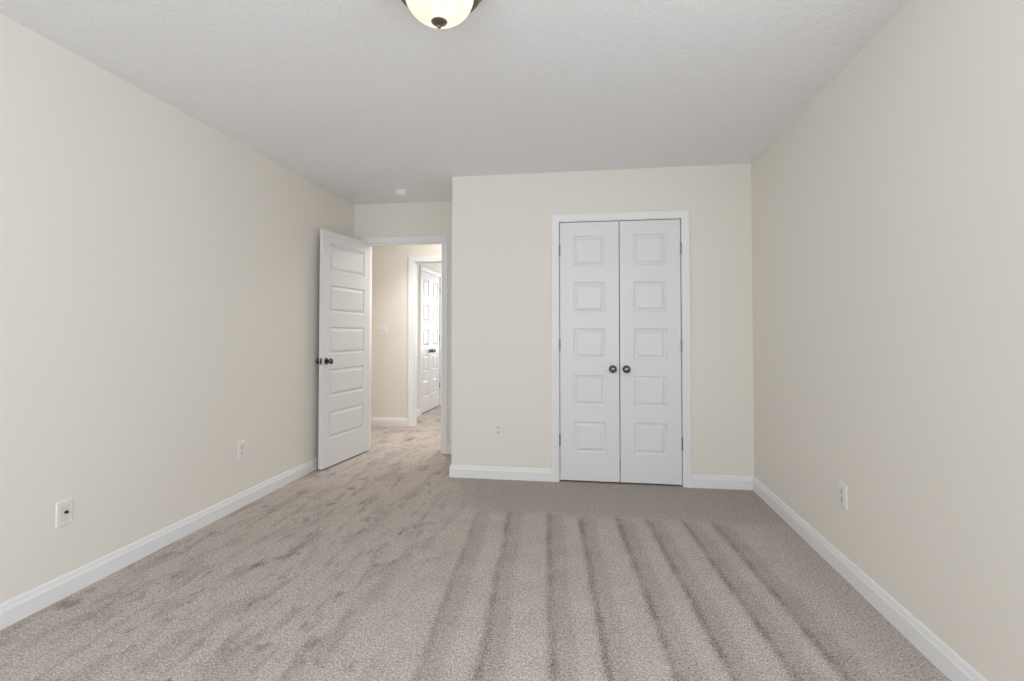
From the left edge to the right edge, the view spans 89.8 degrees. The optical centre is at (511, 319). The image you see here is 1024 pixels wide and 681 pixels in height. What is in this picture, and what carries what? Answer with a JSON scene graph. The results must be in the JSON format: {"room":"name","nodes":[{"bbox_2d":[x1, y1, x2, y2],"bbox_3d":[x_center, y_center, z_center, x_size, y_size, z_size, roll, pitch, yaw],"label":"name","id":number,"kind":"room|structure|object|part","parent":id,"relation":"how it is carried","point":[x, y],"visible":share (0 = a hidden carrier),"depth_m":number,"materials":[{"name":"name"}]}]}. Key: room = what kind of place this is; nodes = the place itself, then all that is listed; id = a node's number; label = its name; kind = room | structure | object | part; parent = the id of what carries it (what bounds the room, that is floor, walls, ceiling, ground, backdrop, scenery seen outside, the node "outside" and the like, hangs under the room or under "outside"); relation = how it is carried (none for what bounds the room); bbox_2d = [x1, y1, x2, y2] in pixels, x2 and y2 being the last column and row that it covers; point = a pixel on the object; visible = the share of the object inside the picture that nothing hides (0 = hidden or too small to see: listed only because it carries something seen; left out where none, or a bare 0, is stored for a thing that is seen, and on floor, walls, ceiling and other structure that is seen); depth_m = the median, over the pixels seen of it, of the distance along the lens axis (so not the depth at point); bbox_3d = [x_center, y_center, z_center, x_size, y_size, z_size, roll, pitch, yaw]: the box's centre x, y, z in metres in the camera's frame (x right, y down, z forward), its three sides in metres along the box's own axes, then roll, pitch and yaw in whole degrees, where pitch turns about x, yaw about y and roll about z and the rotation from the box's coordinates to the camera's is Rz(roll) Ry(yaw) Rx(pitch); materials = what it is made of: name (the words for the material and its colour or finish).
{"room":"empty bedroom","nodes":[
{"label":"empty bedroom","id":0,"kind":"room"},
{"bbox_2d":[0,13,353,603],"bbox_3d":[-2.115,-0.002,1.867,0.120,2.440,6.574,0,-1,8],"label":"wall","id":1,"kind":"structure","parent":0,"point":[160,271],"depth_m":2.63,"materials":[{"name":"paint"}]},
{"bbox_2d":[55,497,72,528],"bbox_3d":[-1.982,0.857,2.281,0.016,0.114,0.073,0,-1,8],"label":"cable jack","id":2,"kind":"object","parent":1,"relation":"attached to","point":[64,508],"visible":1,"depth_m":2.27,"materials":[{"name":"white plastic"}]},
{"bbox_2d":[237,440,244,459],"bbox_3d":[-1.813,0.873,3.448,0.009,0.116,0.071,0,-1,8],"label":"wall outlet","id":3,"kind":"object","parent":1,"relation":"attached to","point":[241,445],"visible":1,"depth_m":3.44,"materials":[{"name":"white plastic"}]},
{"bbox_2d":[0,457,986,680],"bbox_3d":[-0.302,1.165,1.649,3.523,0.098,6.424,0,-1,8],"label":"baseboard","id":4,"kind":"structure","parent":1,"relation":"attached to","point":[30,602],"depth_m":2.47,"materials":[{"name":"white paint"}]},
{"bbox_2d":[371,244,441,417],"bbox_3d":[-0.229,0.094,6.309,5.260,2.440,0.115,0,-1,8],"label":"wall","id":5,"kind":"structure","parent":0,"point":[389,353],"depth_m":6.44,"materials":[{"name":"paint"}]},
{"bbox_2d":[378,326,386,334],"bbox_3d":[-1.626,0.131,6.449,0.118,0.116,0.017,0,-1,8],"label":"light switch","id":6,"kind":"object","parent":5,"relation":"attached to","point":[382,330],"visible":1,"depth_m":6.45,"materials":[{"name":"white plastic"}]},
{"bbox_2d":[371,417,406,425],"bbox_3d":[-2.156,1.257,5.899,1.561,0.098,1.212,0,-1,8],"label":"baseboard","id":7,"kind":"structure","parent":5,"relation":"attached to","point":[384,421],"depth_m":6.41,"materials":[{"name":"white paint"}]},
{"bbox_2d":[407,255,441,425],"bbox_3d":[-0.829,0.258,6.395,0.926,2.117,0.151,0,-1,8],"label":"door frame","id":8,"kind":"structure","parent":5,"relation":"attached to","point":[413,261],"depth_m":6.39,"materials":[{"name":"white paint"}]},
{"bbox_2d":[417,263,441,408],"bbox_3d":[-1.210,0.134,8.137,0.115,2.440,3.214,0,-1,8],"label":"wall","id":9,"kind":"structure","parent":0,"point":[437,267],"depth_m":7.14,"materials":[{"name":"paint"}]},
{"bbox_2d":[421,271,433,412],"bbox_3d":[-1.238,0.313,7.471,0.098,2.025,0.464,0,-1,8],"label":"door","id":10,"kind":"structure","parent":9,"relation":"in","point":[426,277],"depth_m":7.50,"materials":[{"name":"white paint"}]},
{"bbox_2d":[419,265,441,415],"bbox_3d":[-1.263,0.295,7.713,0.133,2.100,1.058,0,-1,8],"label":"door frame","id":11,"kind":"structure","parent":9,"relation":"attached to","point":[422,268],"depth_m":7.24,"materials":[{"name":"white paint"}]},
{"bbox_2d":[431,274,439,408],"bbox_3d":[-1.169,0.323,7.937,0.098,2.025,0.464,0,-1,8],"label":"door","id":12,"kind":"structure","parent":9,"relation":"in","point":[435,281],"depth_m":7.94,"materials":[{"name":"white paint"}]},
{"bbox_2d":[0,0,908,204],"bbox_3d":[-0.563,-1.234,4.079,5.500,0.120,11.350,0,-1,8],"label":"ceiling","id":13,"kind":"structure","parent":0,"point":[365,101],"depth_m":2.51,"materials":[{"name":"paint"}]},
{"bbox_2d":[394,189,408,196],"bbox_3d":[-0.995,-1.141,4.641,0.132,0.043,0.132,0,-1,8],"label":"smoke detector","id":14,"kind":"object","parent":13,"relation":"attached to","point":[400,193],"visible":1,"depth_m":4.60,"materials":[{"name":"white plastic"}]},
{"bbox_2d":[401,0,481,28],"bbox_3d":[-0.262,-1.136,1.853,0.346,0.172,0.346,0,-1,8],"label":"ceiling lamp","id":15,"kind":"object","parent":13,"relation":"attached to","point":[438,14],"visible":1,"depth_m":1.82,"materials":[{"name":"white glass"}]},
{"bbox_2d":[0,405,949,680],"bbox_3d":[-0.563,1.325,4.023,5.500,0.120,11.350,0,-1,8],"label":"floor","id":16,"kind":"structure","parent":0,"point":[378,563],"depth_m":2.30,"materials":[{"name":"carpet"}]},
{"bbox_2d":[354,201,619,443],"bbox_3d":[0.117,0.064,4.917,3.643,2.440,0.115,0,-1,8],"label":"wall","id":17,"kind":"structure","parent":0,"point":[417,218],"depth_m":5.04,"materials":[{"name":"paint"}]},
{"bbox_2d":[315,229,369,469],"bbox_3d":[-1.518,0.251,4.706,0.157,2.030,0.766,0,-1,15],"label":"door","id":18,"kind":"structure","parent":17,"relation":"in","point":[343,361],"depth_m":4.63,"materials":[{"name":"white paint"}]},
{"bbox_2d":[361,235,447,453],"bbox_3d":[-1.052,0.232,5.087,0.890,2.111,0.151,0,-1,8],"label":"door frame","id":19,"kind":"structure","parent":17,"relation":"attached to","point":[422,239],"depth_m":4.97,"materials":[{"name":"white paint"}]},
{"bbox_2d":[451,163,753,476],"bbox_3d":[0.711,0.053,4.387,2.314,2.440,0.761,0,-1,8],"label":"wall","id":20,"kind":"structure","parent":0,"point":[501,224],"depth_m":4.07,"materials":[{"name":"paint"}]},
{"bbox_2d":[494,423,502,436],"bbox_3d":[-0.111,0.878,4.101,0.071,0.116,0.009,0,-1,8],"label":"wall outlet","id":21,"kind":"object","parent":20,"relation":"attached to","point":[498,427],"visible":1,"depth_m":4.10,"materials":[{"name":"white plastic"}]},
{"bbox_2d":[447,443,550,481],"bbox_3d":[-0.311,1.224,4.360,0.574,0.098,1.298,1,-2,-38],"label":"baseboard","id":22,"kind":"structure","parent":20,"relation":"attached to","point":[455,471],"depth_m":4.08,"materials":[{"name":"white paint"}]},
{"bbox_2d":[559,221,619,481],"bbox_3d":[0.599,0.238,4.003,0.464,2.025,0.098,0,-1,8],"label":"door","id":23,"kind":"structure","parent":20,"relation":"in","point":[589,436],"depth_m":4.02,"materials":[{"name":"white paint"}]},
{"bbox_3d":[0.777,0.379,3.951,0.053,0.053,0.054,0,-1,8],"label":"knob","id":24,"kind":"part","parent":23,"relation":"part of","materials":[{"name":"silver metal"}]},
{"bbox_2d":[551,209,691,487],"bbox_3d":[0.841,0.213,4.028,1.058,2.104,0.133,0,-1,8],"label":"door frame","id":25,"kind":"structure","parent":20,"relation":"attached to","point":[683,215],"depth_m":3.98,"materials":[{"name":"white paint"}]},
{"bbox_2d":[619,219,682,484],"bbox_3d":[1.065,0.237,3.934,0.464,2.025,0.098,0,-1,8],"label":"door","id":26,"kind":"structure","parent":20,"relation":"in","point":[651,439],"depth_m":3.95,"materials":[{"name":"white paint"}]},
{"bbox_3d":[0.880,0.379,3.936,0.053,0.053,0.054,0,-1,8],"label":"knob","id":27,"kind":"part","parent":26,"relation":"part of","materials":[{"name":"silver metal"}]},
{"bbox_2d":[751,0,1023,680],"bbox_3d":[1.498,-0.012,1.391,0.120,2.440,6.689,0,-1,8],"label":"wall","id":28,"kind":"structure","parent":0,"point":[888,214],"depth_m":1.95,"materials":[{"name":"paint"}]},
{"bbox_2d":[839,481,846,509],"bbox_3d":[1.597,0.847,2.482,0.009,0.116,0.071,0,-1,8],"label":"wall outlet","id":29,"kind":"object","parent":28,"relation":"attached to","point":[842,487],"visible":1,"depth_m":2.47,"materials":[{"name":"white plastic"}]}
]}

